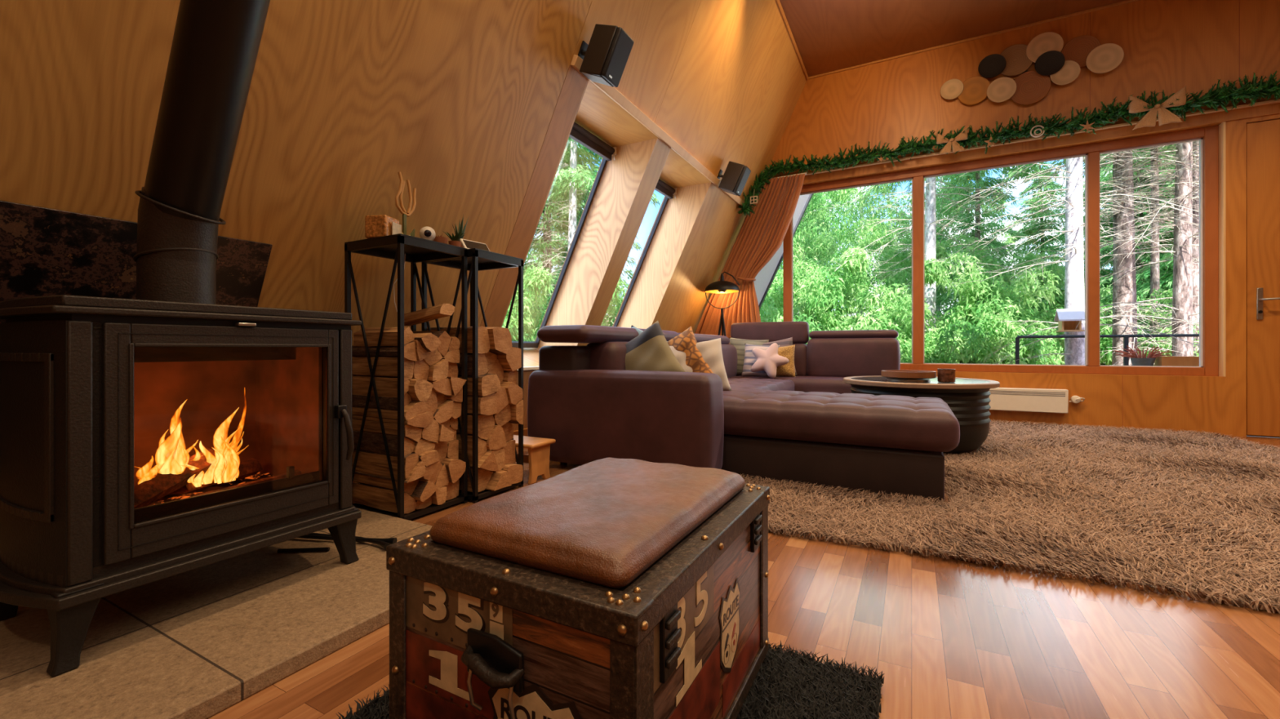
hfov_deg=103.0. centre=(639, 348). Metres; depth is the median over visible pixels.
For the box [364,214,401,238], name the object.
box
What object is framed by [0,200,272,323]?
stone wall panel
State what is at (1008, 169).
leafy tree
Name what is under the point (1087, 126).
snowflake ornament
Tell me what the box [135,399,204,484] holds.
flame
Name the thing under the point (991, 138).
star ornament
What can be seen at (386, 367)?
log
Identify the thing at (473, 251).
shelf
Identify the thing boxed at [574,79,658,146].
trim
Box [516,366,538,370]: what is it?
trim
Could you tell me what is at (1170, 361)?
planter box
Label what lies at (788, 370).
throw pillow
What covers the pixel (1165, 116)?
bow
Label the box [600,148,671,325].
trim
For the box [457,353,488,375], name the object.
log
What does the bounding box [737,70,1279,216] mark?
pine garland
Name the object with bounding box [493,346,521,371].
log
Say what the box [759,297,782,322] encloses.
shrub
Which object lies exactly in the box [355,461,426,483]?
log
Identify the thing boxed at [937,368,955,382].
patterned cup
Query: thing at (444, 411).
log
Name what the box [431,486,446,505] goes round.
log
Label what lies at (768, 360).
star pillow
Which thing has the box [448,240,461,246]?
plant pot
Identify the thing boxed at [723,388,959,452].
cushion
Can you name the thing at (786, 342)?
throw pillow
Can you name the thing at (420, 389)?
log
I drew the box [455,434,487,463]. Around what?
log
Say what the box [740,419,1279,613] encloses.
shag rug
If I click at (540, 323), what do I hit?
shrub
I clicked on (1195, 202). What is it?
spruce tree
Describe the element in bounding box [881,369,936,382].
serving tray
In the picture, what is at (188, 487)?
log
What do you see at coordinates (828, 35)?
ceiling
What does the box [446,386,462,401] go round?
log
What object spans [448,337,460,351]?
log
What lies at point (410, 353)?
log
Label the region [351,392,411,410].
log
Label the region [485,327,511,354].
log
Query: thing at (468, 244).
photo frame
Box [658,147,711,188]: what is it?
trim
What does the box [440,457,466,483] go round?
log
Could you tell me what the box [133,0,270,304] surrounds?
pipe
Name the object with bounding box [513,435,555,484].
step stool
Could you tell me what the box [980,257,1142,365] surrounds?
shrub
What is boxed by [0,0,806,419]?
wall
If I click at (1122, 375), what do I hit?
trim
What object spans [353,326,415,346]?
log
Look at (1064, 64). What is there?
art
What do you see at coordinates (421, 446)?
log
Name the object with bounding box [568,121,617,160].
roller blind
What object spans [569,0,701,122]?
wall
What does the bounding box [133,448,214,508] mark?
log
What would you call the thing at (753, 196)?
ornament
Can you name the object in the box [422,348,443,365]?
log
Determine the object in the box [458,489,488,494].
shelf
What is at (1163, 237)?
leafy tree
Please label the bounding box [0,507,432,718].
hearth slab
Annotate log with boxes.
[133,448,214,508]
[155,458,262,502]
[168,483,195,494]
[188,470,302,497]
[351,342,417,361]
[351,356,413,379]
[351,376,409,396]
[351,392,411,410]
[351,400,427,419]
[351,411,434,427]
[351,419,422,441]
[351,448,419,479]
[351,482,416,514]
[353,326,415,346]
[353,431,414,456]
[353,473,419,495]
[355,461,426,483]
[404,303,454,326]
[406,378,432,401]
[409,479,437,502]
[410,339,427,360]
[412,330,451,355]
[412,360,429,380]
[412,439,435,454]
[413,333,441,351]
[415,496,431,509]
[417,419,439,443]
[417,449,439,466]
[418,461,439,480]
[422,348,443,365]
[425,390,437,415]
[426,326,490,353]
[426,359,448,381]
[426,378,451,395]
[429,462,442,484]
[431,441,448,462]
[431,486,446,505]
[433,400,453,424]
[434,463,448,488]
[435,393,447,405]
[437,424,454,441]
[440,418,450,429]
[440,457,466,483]
[441,349,459,363]
[444,377,466,397]
[444,482,456,500]
[445,440,458,459]
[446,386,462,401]
[447,362,457,377]
[447,426,456,442]
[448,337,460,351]
[449,401,461,418]
[449,417,457,430]
[451,479,459,496]
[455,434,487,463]
[456,413,494,439]
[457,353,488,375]
[457,373,501,396]
[457,392,497,415]
[458,467,493,492]
[469,450,498,471]
[483,351,497,371]
[483,425,506,450]
[484,470,511,491]
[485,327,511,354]
[485,359,504,383]
[487,448,505,472]
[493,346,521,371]
[493,386,508,414]
[493,404,511,426]
[500,381,523,404]
[501,422,513,441]
[502,369,516,384]
[502,440,515,464]
[502,463,523,484]
[508,400,523,424]
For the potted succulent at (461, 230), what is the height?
0.203 m
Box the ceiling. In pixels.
[779,0,1125,76]
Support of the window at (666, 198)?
in the wall
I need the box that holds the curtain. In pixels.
[694,172,806,344]
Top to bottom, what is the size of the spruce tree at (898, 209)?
5.665 m
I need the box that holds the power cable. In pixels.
[393,253,405,311]
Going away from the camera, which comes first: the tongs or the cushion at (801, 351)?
the tongs
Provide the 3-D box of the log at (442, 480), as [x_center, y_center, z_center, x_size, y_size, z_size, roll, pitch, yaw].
[-1.001,0.547,2.267,0.340,0.102,0.077,0,0,28]
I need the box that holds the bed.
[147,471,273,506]
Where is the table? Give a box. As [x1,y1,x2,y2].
[843,375,999,455]
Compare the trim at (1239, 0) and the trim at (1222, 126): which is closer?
the trim at (1239, 0)
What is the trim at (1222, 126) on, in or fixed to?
attached to the wall at (1168, 46)
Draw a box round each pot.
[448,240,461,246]
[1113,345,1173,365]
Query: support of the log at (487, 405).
on the log at (486, 423)
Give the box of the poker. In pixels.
[277,547,329,552]
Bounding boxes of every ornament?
[750,194,757,204]
[985,136,997,146]
[1030,120,1044,137]
[1079,117,1094,132]
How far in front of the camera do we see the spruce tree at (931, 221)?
9.51 m
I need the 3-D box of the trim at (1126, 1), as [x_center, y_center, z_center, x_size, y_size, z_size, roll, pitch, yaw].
[4.452,-2.969,4.213,5.906,0.022,0.016,0,0,28]
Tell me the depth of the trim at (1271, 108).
4.59 m
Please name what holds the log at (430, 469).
on the log at (424, 489)
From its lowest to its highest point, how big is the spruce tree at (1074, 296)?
10.523 m
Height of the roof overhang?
4.128 m
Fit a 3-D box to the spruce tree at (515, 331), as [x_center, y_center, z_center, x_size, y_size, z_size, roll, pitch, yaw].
[-3.841,-3.003,7.949,4.537,9.506,4.531,0,0,-41]
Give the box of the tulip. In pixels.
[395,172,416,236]
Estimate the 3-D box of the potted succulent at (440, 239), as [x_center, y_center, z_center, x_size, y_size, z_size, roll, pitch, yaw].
[-0.927,-0.491,2.364,0.068,0.079,0.068,0,0,28]
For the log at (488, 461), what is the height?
0.103 m
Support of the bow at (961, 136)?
attached to the pine garland
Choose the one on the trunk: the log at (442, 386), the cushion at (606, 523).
the cushion at (606, 523)
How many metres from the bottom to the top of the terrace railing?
0.923 m
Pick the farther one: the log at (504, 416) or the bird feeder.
the bird feeder
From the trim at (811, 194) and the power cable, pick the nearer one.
the power cable
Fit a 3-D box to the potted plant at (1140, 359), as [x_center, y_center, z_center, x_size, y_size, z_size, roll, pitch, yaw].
[5.170,0.078,5.241,0.456,0.214,0.377,0,0,28]
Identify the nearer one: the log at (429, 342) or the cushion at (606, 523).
the cushion at (606, 523)
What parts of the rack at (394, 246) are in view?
post, rail, rail, rail, post, post, rail, rail, rail, post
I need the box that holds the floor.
[208,435,1279,718]
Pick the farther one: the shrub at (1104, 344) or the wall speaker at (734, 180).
the shrub at (1104, 344)
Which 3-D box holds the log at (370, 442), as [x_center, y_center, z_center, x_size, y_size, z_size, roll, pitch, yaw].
[-1.078,0.393,2.130,0.323,0.081,0.065,0,0,28]
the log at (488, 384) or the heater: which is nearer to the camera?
the log at (488, 384)
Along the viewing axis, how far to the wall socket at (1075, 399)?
4.50 m
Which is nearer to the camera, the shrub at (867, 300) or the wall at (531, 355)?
the wall at (531, 355)
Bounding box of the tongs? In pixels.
[297,533,397,550]
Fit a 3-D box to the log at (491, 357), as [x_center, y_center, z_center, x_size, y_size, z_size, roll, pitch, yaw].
[-0.845,0.064,2.505,0.286,0.114,0.110,0,0,28]
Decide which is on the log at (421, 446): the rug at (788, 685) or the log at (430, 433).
the log at (430, 433)
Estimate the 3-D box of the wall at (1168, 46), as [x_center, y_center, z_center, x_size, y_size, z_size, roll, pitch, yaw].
[3.543,-1.140,4.831,8.291,3.880,0.220,0,0,28]
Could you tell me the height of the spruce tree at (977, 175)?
7.819 m
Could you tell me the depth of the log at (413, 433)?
2.08 m
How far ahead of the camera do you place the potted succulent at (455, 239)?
2.31 m
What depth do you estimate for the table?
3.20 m
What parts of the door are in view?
handle plate, handle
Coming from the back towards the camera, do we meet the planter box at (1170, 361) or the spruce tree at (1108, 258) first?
the spruce tree at (1108, 258)
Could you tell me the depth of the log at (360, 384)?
2.09 m
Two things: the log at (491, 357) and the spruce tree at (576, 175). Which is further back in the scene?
the spruce tree at (576, 175)
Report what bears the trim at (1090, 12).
attached to the wall at (1168, 46)
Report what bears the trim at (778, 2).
attached to the wall at (457, 98)
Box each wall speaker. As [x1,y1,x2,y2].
[577,23,634,87]
[716,160,751,195]
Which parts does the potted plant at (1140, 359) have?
plant pot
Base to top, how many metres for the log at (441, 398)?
0.066 m
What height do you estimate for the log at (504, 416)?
0.108 m
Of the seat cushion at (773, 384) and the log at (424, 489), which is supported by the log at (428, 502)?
the log at (424, 489)
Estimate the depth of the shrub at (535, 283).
7.63 m
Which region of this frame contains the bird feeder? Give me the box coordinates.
[1053,308,1084,332]
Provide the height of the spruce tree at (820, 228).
6.462 m
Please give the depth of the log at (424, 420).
2.08 m
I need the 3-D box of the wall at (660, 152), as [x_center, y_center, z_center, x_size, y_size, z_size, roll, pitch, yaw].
[-0.474,-0.475,4.258,1.499,2.549,0.210,0,0,28]
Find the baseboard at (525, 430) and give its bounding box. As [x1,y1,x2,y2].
[513,428,528,435]
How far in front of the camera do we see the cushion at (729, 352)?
4.93 m
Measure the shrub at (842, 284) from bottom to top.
3.327 m
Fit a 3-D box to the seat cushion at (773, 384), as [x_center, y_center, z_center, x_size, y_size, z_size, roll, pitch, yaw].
[0.809,0.363,4.207,0.670,0.184,1.325,0,0,28]
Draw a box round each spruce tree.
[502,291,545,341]
[523,137,642,325]
[524,137,660,297]
[525,137,614,325]
[782,192,837,325]
[810,176,1062,336]
[873,208,911,311]
[928,149,1199,364]
[935,165,1047,316]
[937,141,1199,365]
[1004,141,1199,365]
[1004,161,1084,309]
[1042,151,1174,324]
[1062,175,1112,291]
[1083,146,1174,364]
[1083,146,1175,347]
[1084,140,1199,356]
[1135,146,1175,334]
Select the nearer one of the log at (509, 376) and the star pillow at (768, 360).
the log at (509, 376)
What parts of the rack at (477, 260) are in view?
post, rail, rail, rail, post, post, rail, rail, rail, post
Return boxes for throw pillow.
[625,320,685,372]
[631,325,667,342]
[667,325,712,373]
[669,337,731,391]
[728,337,768,375]
[741,343,779,377]
[762,337,796,374]
[775,344,795,377]
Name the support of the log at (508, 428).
on the log at (509, 450)
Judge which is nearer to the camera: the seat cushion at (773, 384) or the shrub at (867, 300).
the seat cushion at (773, 384)
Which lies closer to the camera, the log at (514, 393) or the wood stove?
the wood stove
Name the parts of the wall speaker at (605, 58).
underside plate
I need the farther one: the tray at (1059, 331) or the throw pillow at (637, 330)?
the tray at (1059, 331)
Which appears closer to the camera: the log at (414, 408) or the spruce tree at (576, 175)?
the log at (414, 408)
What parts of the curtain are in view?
curtain rod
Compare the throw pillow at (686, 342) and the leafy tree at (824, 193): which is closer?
the throw pillow at (686, 342)
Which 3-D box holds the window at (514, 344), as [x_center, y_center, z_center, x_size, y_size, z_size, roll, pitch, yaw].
[-0.738,-0.895,3.745,0.859,1.783,0.945,0,0,28]
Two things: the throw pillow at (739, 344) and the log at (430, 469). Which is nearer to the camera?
the log at (430, 469)
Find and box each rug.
[335,640,884,718]
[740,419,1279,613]
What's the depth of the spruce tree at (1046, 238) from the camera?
14.17 m
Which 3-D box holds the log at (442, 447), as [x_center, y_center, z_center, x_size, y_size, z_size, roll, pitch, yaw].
[-1.003,0.450,2.284,0.295,0.102,0.100,0,0,28]
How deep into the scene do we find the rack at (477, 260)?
2.46 m
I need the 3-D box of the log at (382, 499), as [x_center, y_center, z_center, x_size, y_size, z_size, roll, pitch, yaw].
[-1.078,0.624,2.142,0.312,0.097,0.079,0,0,28]
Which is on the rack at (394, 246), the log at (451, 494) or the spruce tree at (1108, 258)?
the log at (451, 494)
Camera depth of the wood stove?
1.17 m
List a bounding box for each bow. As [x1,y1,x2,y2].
[936,128,967,155]
[1128,85,1186,129]
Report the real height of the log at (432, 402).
0.123 m
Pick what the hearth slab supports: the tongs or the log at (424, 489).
the tongs
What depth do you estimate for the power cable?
2.23 m
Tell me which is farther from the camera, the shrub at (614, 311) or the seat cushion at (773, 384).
the shrub at (614, 311)
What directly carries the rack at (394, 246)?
on the floor
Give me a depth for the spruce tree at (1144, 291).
9.80 m
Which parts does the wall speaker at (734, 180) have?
underside plate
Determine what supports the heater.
attached to the wall at (1168, 46)
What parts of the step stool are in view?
seat, leg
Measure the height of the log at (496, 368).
0.137 m
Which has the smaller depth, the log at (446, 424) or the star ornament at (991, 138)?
the log at (446, 424)
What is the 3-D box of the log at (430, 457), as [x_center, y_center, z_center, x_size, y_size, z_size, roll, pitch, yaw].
[-1.030,0.458,2.197,0.364,0.058,0.097,0,0,28]
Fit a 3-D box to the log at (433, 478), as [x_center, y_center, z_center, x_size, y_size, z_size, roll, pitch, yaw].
[-1.019,0.532,2.240,0.340,0.098,0.080,0,0,28]
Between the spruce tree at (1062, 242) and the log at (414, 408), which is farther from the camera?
the spruce tree at (1062, 242)
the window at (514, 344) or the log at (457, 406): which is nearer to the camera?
the log at (457, 406)
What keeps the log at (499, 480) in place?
on the rack at (477, 260)
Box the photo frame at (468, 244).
[459,238,489,251]
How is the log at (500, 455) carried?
on the log at (499, 480)
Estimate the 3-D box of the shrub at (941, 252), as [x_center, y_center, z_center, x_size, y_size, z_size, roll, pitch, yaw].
[6.532,-0.539,10.217,4.238,3.583,3.052,0,0,-22]
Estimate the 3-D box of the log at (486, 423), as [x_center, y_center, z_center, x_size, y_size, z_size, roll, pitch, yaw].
[-0.865,0.370,2.452,0.324,0.126,0.130,0,0,28]
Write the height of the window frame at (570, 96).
2.549 m
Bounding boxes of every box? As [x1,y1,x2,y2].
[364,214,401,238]
[1154,355,1199,366]
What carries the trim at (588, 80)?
attached to the wall at (659, 30)
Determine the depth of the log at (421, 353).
2.10 m
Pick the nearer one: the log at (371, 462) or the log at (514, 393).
the log at (371, 462)
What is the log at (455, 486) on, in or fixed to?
on the rack at (394, 246)
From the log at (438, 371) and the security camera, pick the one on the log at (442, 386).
the log at (438, 371)
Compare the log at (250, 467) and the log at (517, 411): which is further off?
the log at (517, 411)
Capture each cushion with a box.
[429,457,745,589]
[586,342,627,370]
[720,343,737,377]
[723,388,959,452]
[727,377,794,391]
[730,375,851,394]
[736,343,808,376]
[806,337,900,377]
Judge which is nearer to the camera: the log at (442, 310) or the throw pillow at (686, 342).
the log at (442, 310)
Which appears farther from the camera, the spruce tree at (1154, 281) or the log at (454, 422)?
the spruce tree at (1154, 281)
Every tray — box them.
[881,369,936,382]
[1055,329,1084,332]
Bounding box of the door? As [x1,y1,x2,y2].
[1246,119,1279,437]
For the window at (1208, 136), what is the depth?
4.53 m
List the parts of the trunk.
printed plate, handle plate, printed plate, printed plate, panel, printed plate, panel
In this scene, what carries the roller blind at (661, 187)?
attached to the wall
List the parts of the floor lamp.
leg, lamp shade, leg, leg, lamp arm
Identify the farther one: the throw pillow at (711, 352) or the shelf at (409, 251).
the throw pillow at (711, 352)
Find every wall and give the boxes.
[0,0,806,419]
[511,347,538,431]
[534,138,670,346]
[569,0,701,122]
[612,182,746,333]
[768,0,1279,436]
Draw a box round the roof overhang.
[753,194,809,305]
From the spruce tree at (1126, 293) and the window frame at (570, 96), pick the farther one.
the spruce tree at (1126, 293)
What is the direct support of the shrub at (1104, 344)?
on the ground
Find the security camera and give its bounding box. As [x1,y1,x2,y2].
[419,226,435,240]
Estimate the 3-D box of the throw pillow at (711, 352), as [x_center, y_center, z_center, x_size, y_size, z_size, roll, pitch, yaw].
[0.352,0.125,3.185,0.424,0.383,0.204,0,0,0]
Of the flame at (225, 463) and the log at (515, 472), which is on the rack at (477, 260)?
the log at (515, 472)
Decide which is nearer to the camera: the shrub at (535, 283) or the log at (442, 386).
the log at (442, 386)
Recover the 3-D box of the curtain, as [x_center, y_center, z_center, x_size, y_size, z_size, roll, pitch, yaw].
[1.045,-0.609,5.882,1.690,2.578,0.139,0,0,26]
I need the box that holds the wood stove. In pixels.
[0,294,361,677]
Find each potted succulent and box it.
[432,234,448,244]
[444,231,465,246]
[452,214,468,247]
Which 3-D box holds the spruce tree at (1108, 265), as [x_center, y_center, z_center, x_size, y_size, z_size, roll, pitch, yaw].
[14.927,-3.042,16.761,2.532,6.048,2.561,0,0,-11]
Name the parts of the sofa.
frame, armrest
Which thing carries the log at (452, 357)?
on the log at (452, 367)
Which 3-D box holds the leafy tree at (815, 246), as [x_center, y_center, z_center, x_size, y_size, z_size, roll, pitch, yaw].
[3.662,-2.673,12.145,4.410,7.893,4.959,0,0,-34]
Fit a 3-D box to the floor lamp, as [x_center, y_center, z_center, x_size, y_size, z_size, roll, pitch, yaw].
[0.921,-0.077,5.696,0.404,1.556,0.390,0,0,28]
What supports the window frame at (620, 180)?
attached to the wall at (660, 152)
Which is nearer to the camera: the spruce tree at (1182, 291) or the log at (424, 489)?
the log at (424, 489)
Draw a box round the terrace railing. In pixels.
[1015,333,1199,365]
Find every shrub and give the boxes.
[502,264,554,341]
[530,311,544,337]
[600,277,628,326]
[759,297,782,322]
[760,268,848,344]
[763,244,946,351]
[854,284,974,363]
[867,231,1064,356]
[869,251,1064,364]
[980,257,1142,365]
[1044,283,1171,365]
[1138,288,1199,356]
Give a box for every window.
[511,158,607,347]
[613,196,668,326]
[782,125,1218,376]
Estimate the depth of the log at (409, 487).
2.10 m
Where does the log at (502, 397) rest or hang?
on the log at (486, 423)
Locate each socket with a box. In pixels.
[1069,395,1084,403]
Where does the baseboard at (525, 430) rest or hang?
attached to the wall at (457, 98)
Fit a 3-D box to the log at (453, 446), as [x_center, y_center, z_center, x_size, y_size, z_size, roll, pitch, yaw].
[-0.984,0.459,2.357,0.337,0.094,0.064,0,0,28]
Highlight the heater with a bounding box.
[988,387,1068,413]
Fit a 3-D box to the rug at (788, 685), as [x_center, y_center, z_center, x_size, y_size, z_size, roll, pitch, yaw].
[-0.116,0.684,0.815,0.906,0.028,1.044,0,0,28]
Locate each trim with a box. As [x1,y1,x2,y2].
[500,80,588,327]
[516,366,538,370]
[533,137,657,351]
[570,54,744,205]
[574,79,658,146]
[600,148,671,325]
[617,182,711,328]
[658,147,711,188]
[758,193,813,310]
[775,0,808,79]
[803,102,1279,183]
[808,0,1138,79]
[1089,12,1090,114]
[1122,374,1123,426]
[1218,121,1226,377]
[1239,0,1239,105]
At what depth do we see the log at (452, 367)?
2.28 m
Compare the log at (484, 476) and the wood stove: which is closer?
the wood stove
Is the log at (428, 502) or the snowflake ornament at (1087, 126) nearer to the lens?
the log at (428, 502)
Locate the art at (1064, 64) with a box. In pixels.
[940,31,1124,104]
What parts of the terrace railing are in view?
post, rail, post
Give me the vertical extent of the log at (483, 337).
0.128 m
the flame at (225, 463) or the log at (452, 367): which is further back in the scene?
the log at (452, 367)
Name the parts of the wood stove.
leg, moulding, panel, leg, plate, plate, moulding, baffle plate, door, air lever, panel, glass pane, leg, handle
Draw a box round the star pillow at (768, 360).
[750,342,789,378]
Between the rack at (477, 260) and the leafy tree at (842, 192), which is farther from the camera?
the leafy tree at (842, 192)
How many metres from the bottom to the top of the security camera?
0.089 m
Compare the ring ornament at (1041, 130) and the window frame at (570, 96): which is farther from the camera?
the ring ornament at (1041, 130)
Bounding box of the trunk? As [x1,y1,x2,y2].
[386,457,769,718]
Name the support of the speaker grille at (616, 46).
attached to the wall speaker at (605, 58)
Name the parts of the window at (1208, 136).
frame, frame, frame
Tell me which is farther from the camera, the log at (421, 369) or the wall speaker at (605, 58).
the wall speaker at (605, 58)
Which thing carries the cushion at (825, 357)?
on the sofa
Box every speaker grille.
[600,26,634,87]
[733,165,751,195]
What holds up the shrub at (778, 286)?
on the ground
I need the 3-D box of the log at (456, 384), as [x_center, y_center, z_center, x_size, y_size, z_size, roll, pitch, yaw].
[-0.957,0.170,2.330,0.358,0.093,0.092,0,0,28]
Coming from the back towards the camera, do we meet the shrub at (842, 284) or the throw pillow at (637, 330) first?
the shrub at (842, 284)
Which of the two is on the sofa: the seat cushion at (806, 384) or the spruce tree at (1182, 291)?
the seat cushion at (806, 384)
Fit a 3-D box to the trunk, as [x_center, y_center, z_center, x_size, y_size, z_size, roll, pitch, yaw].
[-0.059,0.467,0.956,0.453,0.421,0.659,0,0,28]
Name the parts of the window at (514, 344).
frame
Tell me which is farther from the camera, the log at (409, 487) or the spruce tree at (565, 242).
the spruce tree at (565, 242)
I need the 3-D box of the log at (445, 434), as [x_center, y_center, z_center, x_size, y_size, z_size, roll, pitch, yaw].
[-0.988,0.364,2.278,0.360,0.078,0.081,0,0,28]
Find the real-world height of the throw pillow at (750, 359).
0.344 m
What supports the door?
in the wall at (1168, 46)
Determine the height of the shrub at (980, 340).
2.943 m
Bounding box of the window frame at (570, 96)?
[480,65,587,327]
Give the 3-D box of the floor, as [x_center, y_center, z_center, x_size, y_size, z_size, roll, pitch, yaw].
[1.503,0.760,0.694,8.400,0.120,9.040,0,0,28]
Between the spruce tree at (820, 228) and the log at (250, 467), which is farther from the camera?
the spruce tree at (820, 228)
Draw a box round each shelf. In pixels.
[344,233,466,256]
[355,497,456,515]
[448,248,523,265]
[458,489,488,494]
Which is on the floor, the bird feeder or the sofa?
the sofa
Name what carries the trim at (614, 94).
attached to the wall at (457, 98)
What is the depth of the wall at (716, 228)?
5.41 m
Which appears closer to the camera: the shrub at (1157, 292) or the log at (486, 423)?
the log at (486, 423)
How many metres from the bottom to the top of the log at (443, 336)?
0.115 m
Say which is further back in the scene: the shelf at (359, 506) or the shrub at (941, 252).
the shrub at (941, 252)
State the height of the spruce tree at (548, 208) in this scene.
13.717 m
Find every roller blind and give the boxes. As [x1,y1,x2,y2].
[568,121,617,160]
[654,178,676,199]
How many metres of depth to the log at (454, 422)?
2.29 m
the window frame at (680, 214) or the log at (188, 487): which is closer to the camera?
the log at (188, 487)
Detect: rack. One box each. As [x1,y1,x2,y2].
[344,233,467,519]
[421,248,523,503]
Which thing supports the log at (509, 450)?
on the log at (515, 472)
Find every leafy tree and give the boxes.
[760,186,894,322]
[770,188,885,317]
[804,181,968,322]
[846,163,1039,317]
[1143,213,1173,250]
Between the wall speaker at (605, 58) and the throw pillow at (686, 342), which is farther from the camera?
the throw pillow at (686, 342)
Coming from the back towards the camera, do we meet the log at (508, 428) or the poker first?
the log at (508, 428)
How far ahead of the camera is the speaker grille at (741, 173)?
4.74 m
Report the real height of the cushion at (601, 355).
0.365 m
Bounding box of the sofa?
[527,321,959,502]
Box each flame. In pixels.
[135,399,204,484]
[183,387,248,487]
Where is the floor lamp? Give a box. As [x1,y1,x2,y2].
[704,271,739,336]

